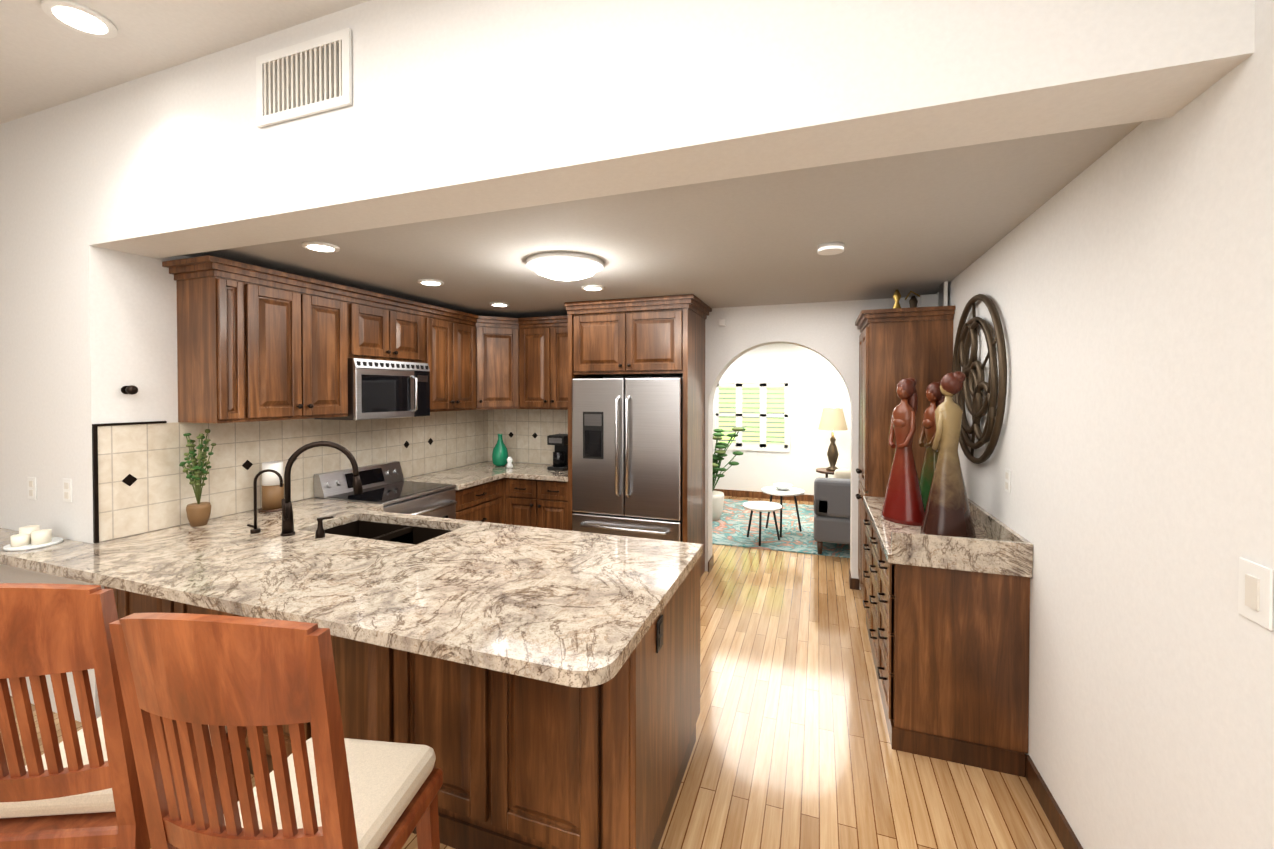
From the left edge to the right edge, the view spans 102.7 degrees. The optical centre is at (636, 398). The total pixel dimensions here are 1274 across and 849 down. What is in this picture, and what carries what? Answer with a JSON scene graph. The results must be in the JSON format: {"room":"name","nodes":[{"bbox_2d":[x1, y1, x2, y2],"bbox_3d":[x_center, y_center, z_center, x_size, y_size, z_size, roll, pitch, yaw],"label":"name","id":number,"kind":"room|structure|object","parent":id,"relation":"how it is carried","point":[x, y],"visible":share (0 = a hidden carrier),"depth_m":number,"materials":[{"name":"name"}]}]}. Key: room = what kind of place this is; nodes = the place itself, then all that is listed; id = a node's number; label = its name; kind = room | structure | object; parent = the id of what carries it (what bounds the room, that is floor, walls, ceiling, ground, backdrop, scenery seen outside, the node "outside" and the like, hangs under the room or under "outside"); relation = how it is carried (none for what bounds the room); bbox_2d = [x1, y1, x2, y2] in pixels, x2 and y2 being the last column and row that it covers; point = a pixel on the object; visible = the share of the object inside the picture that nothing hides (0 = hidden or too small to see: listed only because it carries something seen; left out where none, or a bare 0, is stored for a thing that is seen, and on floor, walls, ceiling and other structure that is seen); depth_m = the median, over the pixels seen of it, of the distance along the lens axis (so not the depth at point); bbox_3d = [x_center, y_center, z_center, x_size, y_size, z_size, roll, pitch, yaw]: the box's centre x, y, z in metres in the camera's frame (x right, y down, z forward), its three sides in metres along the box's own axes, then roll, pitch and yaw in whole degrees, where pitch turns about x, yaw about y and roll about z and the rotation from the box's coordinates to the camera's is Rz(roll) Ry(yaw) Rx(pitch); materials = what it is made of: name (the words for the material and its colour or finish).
{"room":"kitchen","nodes":[
{"label":"kitchen","id":0,"kind":"room"},
{"bbox_2d":[0,0,369,123],"bbox_3d":[-2.695,-1.500,0.143,7.325,0.100,4.970,0,1,20],"label":"ceiling","id":1,"kind":"structure","parent":0,"point":[46,61],"depth_m":2.10,"materials":[{"name":"paint"}]},
{"bbox_2d":[41,0,116,37],"bbox_3d":[-2.154,-1.467,1.973,0.200,0.014,0.200,0,1,20],"label":"recessed light","id":2,"kind":"object","parent":1,"relation":"in","point":[80,18],"visible":0.98,"depth_m":1.96,"materials":[{"name":"white glass"}]},
{"bbox_2d":[156,255,484,528],"bbox_3d":[-2.204,0.397,4.186,0.200,2.440,2.930,0,1,20],"label":"wall","id":3,"kind":"structure","parent":0,"point":[167,346],"depth_m":2.81,"materials":[{"name":"paint"}]},
{"bbox_2d":[170,267,265,422],"bbox_3d":[-2.370,-0.277,2.887,0.348,0.821,0.208,0,1,20],"label":"upper cabinet","id":4,"kind":"object","parent":3,"relation":"attached to","point":[256,343],"depth_m":2.80,"materials":[{"name":"brown wood"}]},
{"bbox_2d":[92,410,487,542],"bbox_3d":[-2.148,0.402,4.023,0.013,0.589,3.198,0,1,20],"label":"tile backsplash","id":5,"kind":"structure","parent":3,"relation":"attached to","point":[141,482],"depth_m":3.14,"materials":[{"name":"tile"}]},
{"bbox_2d":[262,275,317,420],"bbox_3d":[-2.300,-0.279,3.084,0.348,0.821,0.438,0,1,20],"label":"upper cabinet","id":6,"kind":"object","parent":3,"relation":"attached to","point":[289,389],"depth_m":3.10,"materials":[{"name":"brown wood"}]},
{"bbox_2d":[314,287,353,417],"bbox_3d":[-2.201,-0.283,3.362,0.348,0.821,0.403,0,1,20],"label":"upper cabinet","id":7,"kind":"object","parent":3,"relation":"attached to","point":[333,310],"depth_m":3.37,"materials":[{"name":"brown wood"}]},
{"bbox_2d":[354,295,397,360],"bbox_3d":[-2.064,-0.491,3.744,0.348,0.416,0.414,0,1,20],"label":"upper cabinet","id":8,"kind":"object","parent":3,"relation":"attached to","point":[375,321],"depth_m":3.70,"materials":[{"name":"brown wood"}]},
{"bbox_2d":[314,358,429,419],"bbox_3d":[-1.966,-0.067,3.875,0.444,0.425,0.707,0,1,20],"label":"microwave","id":9,"kind":"object","parent":8,"relation":"attached to","point":[380,389],"visible":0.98,"depth_m":3.73,"materials":[{"name":"silver metal"}]},
{"bbox_2d":[398,303,429,362],"bbox_3d":[-1.966,-0.494,4.021,0.348,0.416,0.428,0,1,20],"label":"upper cabinet","id":10,"kind":"object","parent":3,"relation":"attached to","point":[413,329],"depth_m":4.04,"materials":[{"name":"brown wood"}]},
{"bbox_2d":[426,311,449,411],"bbox_3d":[-1.827,-0.297,4.413,0.348,0.821,0.398,0,1,20],"label":"upper cabinet","id":11,"kind":"object","parent":3,"relation":"attached to","point":[439,365],"depth_m":4.32,"materials":[{"name":"brown wood"}]},
{"bbox_2d":[450,315,477,410],"bbox_3d":[-1.709,-0.300,4.684,0.389,0.821,0.444,0,1,20],"label":"upper cabinet","id":12,"kind":"object","parent":3,"relation":"attached to","point":[463,331],"depth_m":4.62,"materials":[{"name":"brown wood"}]},
{"bbox_2d":[478,319,521,409],"bbox_3d":[-1.414,-0.305,5.069,0.688,0.821,0.716,0,1,20],"label":"upper cabinet","id":13,"kind":"object","parent":3,"relation":"attached to","point":[499,340],"depth_m":4.88,"materials":[{"name":"brown wood"}]},
{"bbox_2d":[0,496,1063,848],"bbox_3d":[-0.857,1.680,3.156,8.800,0.100,11.800,0,1,20],"label":"floor","id":14,"kind":"structure","parent":0,"point":[792,748],"depth_m":2.37,"materials":[{"name":"brown wood"}]},
{"bbox_2d":[0,583,246,848],"bbox_3d":[-1.483,1.033,1.401,0.456,1.240,0.551,0,1,-4],"label":"stool","id":15,"kind":"object","parent":14,"relation":"on","point":[75,789],"visible":0.79,"depth_m":1.21,"materials":[{"name":"brown wood"}]},
{"bbox_2d":[109,613,442,848],"bbox_3d":[-0.808,1.035,1.242,0.456,1.240,0.551,0,1,7],"label":"stool","id":16,"kind":"object","parent":14,"relation":"on","point":[186,679],"visible":1,"depth_m":1.03,"materials":[{"name":"brown wood"}]},
{"bbox_2d":[314,461,456,518],"bbox_3d":[-1.840,1.073,3.848,0.694,1.073,0.736,0,1,20],"label":"range","id":17,"kind":"object","parent":14,"relation":"on","point":[388,487],"visible":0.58,"depth_m":3.80,"materials":[{"name":"silver metal"}]},
{"bbox_2d":[104,558,699,848],"bbox_3d":[-1.181,1.201,2.533,2.838,0.874,0.962,0,1,20],"label":"base cabinet","id":18,"kind":"object","parent":14,"relation":"on","point":[521,762],"visible":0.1,"depth_m":1.81,"materials":[{"name":"brown wood"}]},
{"bbox_2d":[0,498,702,687],"bbox_3d":[-2.083,0.829,2.792,4.725,0.228,1.395,0,1,20],"label":"countertop","id":19,"kind":"structure","parent":18,"relation":"on","point":[577,609],"depth_m":2.06,"materials":[{"name":"stone"}]},
{"bbox_2d":[3,525,62,550],"bbox_3d":[-2.946,0.674,2.490,0.190,0.087,0.190,0,1,20],"label":"tray","id":20,"kind":"object","parent":19,"relation":"on","point":[30,537],"visible":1,"depth_m":2.46,"materials":[{"name":"white ceramic"}]},
{"bbox_2d":[179,429,215,526],"bbox_3d":[-2.463,0.444,2.860,0.159,0.537,0.160,0,1,20],"label":"potted plant","id":21,"kind":"object","parent":19,"relation":"on","point":[198,513],"visible":1,"depth_m":2.84,"materials":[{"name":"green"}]},
{"bbox_2d":[247,469,282,533],"bbox_3d":[-1.988,0.547,2.722,0.136,0.336,0.104,0,1,20],"label":"filter faucet","id":22,"kind":"object","parent":19,"relation":"on","point":[255,530],"visible":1,"depth_m":2.71,"materials":[{"name":"black metal"}]},
{"bbox_2d":[258,461,283,512],"bbox_3d":[-2.310,0.557,3.233,0.150,0.302,0.150,0,1,20],"label":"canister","id":23,"kind":"object","parent":19,"relation":"on","point":[272,493],"visible":0.83,"depth_m":3.19,"materials":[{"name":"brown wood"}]},
{"bbox_2d":[280,441,362,535],"bbox_3d":[-1.681,0.471,2.705,0.323,0.488,0.280,0,1,20],"label":"faucet","id":24,"kind":"object","parent":19,"relation":"on","point":[287,521],"visible":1,"depth_m":2.67,"materials":[{"name":"black metal"}]},
{"bbox_2d":[315,516,333,537],"bbox_3d":[-1.616,0.664,2.631,0.075,0.105,0.061,0,1,20],"label":"soap dispenser","id":25,"kind":"object","parent":19,"relation":"on","point":[320,531],"visible":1,"depth_m":2.62,"materials":[{"name":"black metal"}]},
{"bbox_2d":[656,615,662,652],"bbox_3d":[0.084,0.848,1.834,0.008,0.110,0.070,0,1,20],"label":"outlet","id":26,"kind":"object","parent":18,"relation":"attached to","point":[659,633],"visible":0.98,"depth_m":1.82,"materials":[{"name":"black plastic"}]},
{"bbox_2d":[456,478,503,523],"bbox_3d":[-1.636,1.175,4.544,0.634,0.874,0.697,0,1,20],"label":"base cabinet","id":27,"kind":"object","parent":14,"relation":"on","point":[484,502],"depth_m":4.46,"materials":[{"name":"brown wood"}]},
{"bbox_2d":[404,461,567,489],"bbox_3d":[-1.216,0.713,4.701,1.314,0.045,1.285,0,1,20],"label":"countertop","id":28,"kind":"structure","parent":27,"relation":"on","point":[464,477],"depth_m":4.64,"materials":[{"name":"stone"}]},
{"bbox_2d":[492,433,508,465],"bbox_3d":[-1.383,0.521,5.153,0.164,0.325,0.164,0,1,20],"label":"vase","id":29,"kind":"object","parent":28,"relation":"on","point":[500,455],"visible":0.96,"depth_m":5.10,"materials":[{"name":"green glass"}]},
{"bbox_2d":[506,457,512,467],"bbox_3d":[-1.253,0.630,5.013,0.070,0.110,0.070,0,1,20],"label":"glass figurine","id":30,"kind":"object","parent":28,"relation":"on","point":[509,463],"visible":1,"depth_m":4.99,"materials":[{"name":"white"}]},
{"bbox_2d":[547,434,567,470],"bbox_3d":[-0.739,0.521,4.965,0.180,0.329,0.242,0,1,20],"label":"coffee maker","id":31,"kind":"object","parent":28,"relation":"on","point":[559,442],"visible":0.73,"depth_m":4.88,"materials":[{"name":"black plastic"}]},
{"bbox_2d":[512,478,567,529],"bbox_3d":[-0.821,1.170,4.929,0.719,0.874,0.618,0,1,20],"label":"base cabinet","id":32,"kind":"object","parent":14,"relation":"on","point":[531,503],"depth_m":4.62,"materials":[{"name":"brown wood"}]},
{"bbox_2d":[572,377,682,541],"bbox_3d":[-0.006,0.714,4.536,0.970,1.773,0.746,0,1,20],"label":"fridge","id":33,"kind":"object","parent":14,"relation":"on","point":[627,456],"visible":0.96,"depth_m":4.22,"materials":[{"name":"silver metal"}]},
{"bbox_2d":[564,294,711,577],"bbox_3d":[0.033,0.394,4.551,1.130,2.436,0.738,0,1,20],"label":"cabinet","id":34,"kind":"object","parent":14,"relation":"on","point":[656,336],"visible":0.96,"depth_m":4.28,"materials":[{"name":"brown wood"}]},
{"bbox_2d":[712,499,849,557],"bbox_3d":[1.669,1.580,6.528,3.700,0.012,2.350,0,1,20],"label":"rug","id":35,"kind":"object","parent":14,"relation":"on","point":[730,527],"visible":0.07,"depth_m":6.04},
{"bbox_2d":[712,427,745,520],"bbox_3d":[0.996,0.969,6.694,0.850,1.204,0.633,0,1,20],"label":"floor plant","id":36,"kind":"object","parent":35,"relation":"on","point":[717,502],"visible":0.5,"depth_m":6.58,"materials":[{"name":"green plant"}]},
{"bbox_2d":[743,501,781,545],"bbox_3d":[1.381,1.377,5.625,0.420,0.398,0.421,0,1,20],"label":"coffee table","id":37,"kind":"object","parent":35,"relation":"on","point":[763,506],"visible":1,"depth_m":5.60,"materials":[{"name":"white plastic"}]},
{"bbox_2d":[762,486,803,536],"bbox_3d":[1.708,1.322,5.976,0.480,0.498,0.480,0,1,20],"label":"coffee table","id":38,"kind":"object","parent":35,"relation":"on","point":[774,490],"visible":0.85,"depth_m":5.91,"materials":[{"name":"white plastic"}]},
{"bbox_2d":[773,483,791,489],"bbox_3d":[1.708,1.042,5.972,0.220,0.060,0.220,0,1,20],"label":"bowl","id":39,"kind":"object","parent":38,"relation":"on","point":[782,486],"visible":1,"depth_m":5.92,"materials":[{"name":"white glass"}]},
{"bbox_2d":[816,468,840,477],"bbox_3d":[2.700,1.273,7.034,0.440,0.567,0.440,0,1,20],"label":"side table","id":40,"kind":"object","parent":35,"relation":"on","point":[823,471],"visible":0.27,"depth_m":6.93,"materials":[{"name":"brown wood"}]},
{"bbox_2d":[818,407,847,470],"bbox_3d":[2.700,0.559,7.024,0.380,0.859,0.380,0,1,20],"label":"table lamp","id":41,"kind":"object","parent":40,"relation":"on","point":[832,418],"visible":0.96,"depth_m":6.94,"materials":[{"name":"beige fabric"}]},
{"bbox_2d":[814,468,850,553],"bbox_3d":[2.706,1.166,5.305,1.630,0.847,0.850,0,1,20],"label":"sofa","id":42,"kind":"object","parent":35,"relation":"on","point":[832,496],"visible":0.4,"depth_m":5.13,"materials":[{"name":"grey fabric"}]},
{"bbox_2d":[863,507,867,625],"bbox_3d":[1.824,1.190,3.373,0.545,0.874,0.458,0,1,20],"label":"base cabinet","id":43,"kind":"object","parent":14,"relation":"on","point":[866,513],"depth_m":3.60,"materials":[{"name":"brown wood"}]},
{"bbox_2d":[867,515,874,664],"bbox_3d":[1.672,1.196,2.945,0.545,0.874,0.450,0,1,20],"label":"base cabinet","id":44,"kind":"object","parent":14,"relation":"on","point":[870,529],"depth_m":3.21,"materials":[{"name":"brown wood"}]},
{"bbox_2d":[855,306,954,603],"bbox_3d":[1.982,0.496,3.869,0.584,2.250,0.705,0,1,20],"label":"tall cabinet","id":45,"kind":"object","parent":14,"relation":"on","point":[896,345],"visible":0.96,"depth_m":3.62,"materials":[{"name":"brown wood"}]},
{"bbox_2d":[875,532,1029,776],"bbox_3d":[1.520,1.202,2.517,0.545,0.874,0.460,0,1,20],"label":"base cabinet","id":46,"kind":"object","parent":14,"relation":"on","point":[950,650],"depth_m":2.30,"materials":[{"name":"brown wood"}]},
{"bbox_2d":[863,496,1032,577],"bbox_3d":[1.660,0.686,2.926,0.558,0.145,1.397,0,1,20],"label":"countertop","id":47,"kind":"structure","parent":46,"relation":"on","point":[995,546],"depth_m":2.30,"materials":[{"name":"stone"}]},
{"bbox_2d":[880,378,924,525],"bbox_3d":[1.560,0.296,2.979,0.233,0.832,0.259,0,1,20],"label":"statue","id":48,"kind":"object","parent":47,"relation":"on","point":[903,503],"visible":1,"depth_m":2.93,"materials":[{"name":"red ceramic"}]},
{"bbox_2d":[918,381,944,509],"bbox_3d":[1.813,0.303,3.123,0.195,0.813,0.252,0,1,20],"label":"statue","id":49,"kind":"object","parent":47,"relation":"on","point":[935,396],"visible":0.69,"depth_m":3.09,"materials":[{"name":"green ceramic"}]},
{"bbox_2d":[920,371,975,537],"bbox_3d":[1.630,0.288,2.667,0.265,0.855,0.295,0,1,20],"label":"statue","id":50,"kind":"object","parent":47,"relation":"on","point":[947,512],"visible":0.98,"depth_m":2.61,"materials":[{"name":"beige ceramic"}]},
{"bbox_2d":[0,0,1254,721],"bbox_3d":[-1.908,0.080,2.378,6.925,3.120,0.270,0,1,20],"label":"wall","id":51,"kind":"structure","parent":0,"point":[110,196],"depth_m":1.76,"materials":[{"name":"paint"}]},
{"bbox_2d":[27,477,36,499],"bbox_3d":[-3.201,0.476,2.695,0.075,0.118,0.008,0,1,20],"label":"electrical outlet","id":52,"kind":"object","parent":51,"relation":"attached to","point":[32,492],"visible":1,"depth_m":2.69,"materials":[{"name":"white plastic"}]},
{"bbox_2d":[63,478,71,502],"bbox_3d":[-2.890,0.468,2.584,0.075,0.118,0.008,0,1,20],"label":"electrical outlet","id":53,"kind":"object","parent":51,"relation":"attached to","point":[67,490],"visible":1,"depth_m":2.58,"materials":[{"name":"white plastic"}]},
{"bbox_2d":[121,385,137,394],"bbox_3d":[-2.610,-0.043,2.626,0.073,0.048,0.048,0,1,20],"label":"hook","id":54,"kind":"object","parent":51,"relation":"attached to","point":[131,389],"visible":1,"depth_m":2.62,"materials":[{"name":"black metal"}]},
{"bbox_2d":[256,28,351,127],"bbox_3d":[-1.309,-1.245,1.995,0.500,0.280,0.016,0,1,20],"label":"air vent","id":55,"kind":"object","parent":51,"relation":"in","point":[306,78],"visible":1,"depth_m":1.99,"materials":[{"name":"white plastic"}]},
{"bbox_2d":[184,121,1142,317],"bbox_3d":[1.106,-0.885,5.062,6.400,0.100,6.830,0,1,20],"label":"ceiling","id":56,"kind":"structure","parent":0,"point":[924,223],"depth_m":2.56,"materials":[{"name":"paint"}]},
{"bbox_2d":[302,241,338,252],"bbox_3d":[-1.669,-0.797,2.690,0.170,0.014,0.170,0,1,20],"label":"recessed light","id":57,"kind":"object","parent":56,"relation":"in","point":[320,246],"visible":1,"depth_m":2.67,"materials":[{"name":"white glass"}]},
{"bbox_2d":[418,279,443,285],"bbox_3d":[-1.442,-0.808,3.565,0.170,0.014,0.170,0,1,20],"label":"recessed light","id":58,"kind":"object","parent":56,"relation":"in","point":[430,282],"visible":1,"depth_m":3.54,"materials":[{"name":"white glass"}]},
{"bbox_2d":[489,302,508,306],"bbox_3d":[-1.206,-0.820,4.468,0.170,0.014,0.170,0,1,20],"label":"recessed light","id":59,"kind":"object","parent":56,"relation":"in","point":[498,304],"visible":1,"depth_m":4.43,"materials":[{"name":"white glass"}]},
{"bbox_2d":[527,252,602,280],"bbox_3d":[-0.425,-0.759,3.023,0.450,0.098,0.450,0,1,20],"label":"dome light","id":60,"kind":"object","parent":56,"relation":"attached to","point":[567,266],"visible":1,"depth_m":2.89,"materials":[{"name":"white glass"}]},
{"bbox_2d":[581,285,603,290],"bbox_3d":[-0.325,-0.810,3.752,0.170,0.014,0.170,0,1,20],"label":"recessed light","id":61,"kind":"object","parent":56,"relation":"in","point":[592,287],"visible":1,"depth_m":3.73,"materials":[{"name":"white glass"}]},
{"bbox_2d":[818,242,843,254],"bbox_3d":[1.019,-0.786,2.679,0.130,0.034,0.130,0,1,20],"label":"smoke detector","id":62,"kind":"object","parent":56,"relation":"attached to","point":[831,248],"visible":1,"depth_m":2.64,"materials":[{"name":"white plastic"}]},
{"bbox_2d":[516,297,917,589],"bbox_3d":[0.976,0.390,4.710,6.400,2.440,0.212,0,1,20],"label":"wall","id":63,"kind":"structure","parent":0,"point":[829,332],"depth_m":4.46,"materials":[{"name":"paint"}]},
{"bbox_2d":[488,409,567,463],"bbox_3d":[-0.986,0.392,5.301,1.286,0.577,0.012,0,1,20],"label":"tile backsplash","id":64,"kind":"structure","parent":63,"relation":"attached to","point":[525,432],"depth_m":5.36,"materials":[{"name":"tile"}]},
{"bbox_2d":[522,319,557,409],"bbox_3d":[-0.931,-0.305,5.060,0.460,0.821,0.410,0,1,20],"label":"upper cabinet","id":65,"kind":"object","parent":63,"relation":"attached to","point":[539,340],"depth_m":4.89,"materials":[{"name":"brown wood"}]},
{"bbox_2d":[558,319,567,409],"bbox_3d":[-0.634,-0.304,4.977,0.411,0.821,0.368,0,1,20],"label":"upper cabinet","id":66,"kind":"object","parent":63,"relation":"attached to","point":[562,323],"depth_m":4.80,"materials":[{"name":"brown wood"}]},
{"bbox_2d":[719,319,725,325],"bbox_3d":[0.776,-0.689,4.643,0.060,0.060,0.044,0,1,20],"label":"sensor","id":67,"kind":"object","parent":63,"relation":"attached to","point":[722,322],"visible":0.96,"depth_m":4.62,"materials":[{"name":"white plastic"}]},
{"bbox_2d":[713,343,850,494],"bbox_3d":[2.150,0.347,8.013,6.400,2.440,0.200,0,1,20],"label":"wall","id":68,"kind":"structure","parent":0,"point":[818,385],"depth_m":7.78,"materials":[{"name":"paint"}]},
{"bbox_2d":[713,379,790,451],"bbox_3d":[1.816,0.266,8.088,1.200,1.120,0.160,0,1,20],"label":"window shutters","id":69,"kind":"object","parent":68,"relation":"attached to","point":[759,411],"visible":0.88,"depth_m":8.05,"materials":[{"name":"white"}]},
{"bbox_2d":[713,489,813,501],"bbox_3d":[2.020,1.517,7.961,5.800,0.100,0.014,0,1,20],"label":"baseboard","id":70,"kind":"structure","parent":68,"relation":"attached to","point":[737,493],"depth_m":7.99,"materials":[{"name":"brown wood"}]},
{"bbox_2d":[936,0,1273,848],"bbox_3d":[1.185,0.056,0.444,0.200,3.220,7.699,0,1,20],"label":"wall","id":71,"kind":"structure","parent":0,"point":[1126,284],"depth_m":1.41,"materials":[{"name":"paint"}]},
{"bbox_2d":[952,294,1006,463],"bbox_3d":[1.918,-0.106,2.889,0.031,0.954,0.954,0,1,20],"label":"art","id":72,"kind":"object","parent":71,"relation":"attached to","point":[975,384],"visible":0.94,"depth_m":2.79,"materials":[{"name":"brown metal"}]},
{"bbox_2d":[1005,469,1010,492],"bbox_3d":[1.791,0.399,2.463,0.008,0.110,0.070,0,1,20],"label":"electrical outlet","id":73,"kind":"object","parent":71,"relation":"attached to","point":[1007,480],"visible":1,"depth_m":2.45,"materials":[{"name":"white plastic"}]},
{"bbox_2d":[1025,754,1082,848],"bbox_3d":[0.744,1.631,-0.456,0.014,0.095,5.668,0,1,20],"label":"baseboard","id":74,"kind":"structure","parent":71,"relation":"attached to","point":[1064,832],"depth_m":1.97,"materials":[{"name":"brown wood"}]},
{"bbox_2d":[1238,557,1273,630],"bbox_3d":[1.294,0.407,1.069,0.010,0.125,0.085,0,1,20],"label":"light switch","id":75,"kind":"object","parent":71,"relation":"attached to","point":[1255,592],"visible":1,"depth_m":1.06,"materials":[{"name":"white plastic"}]}
]}

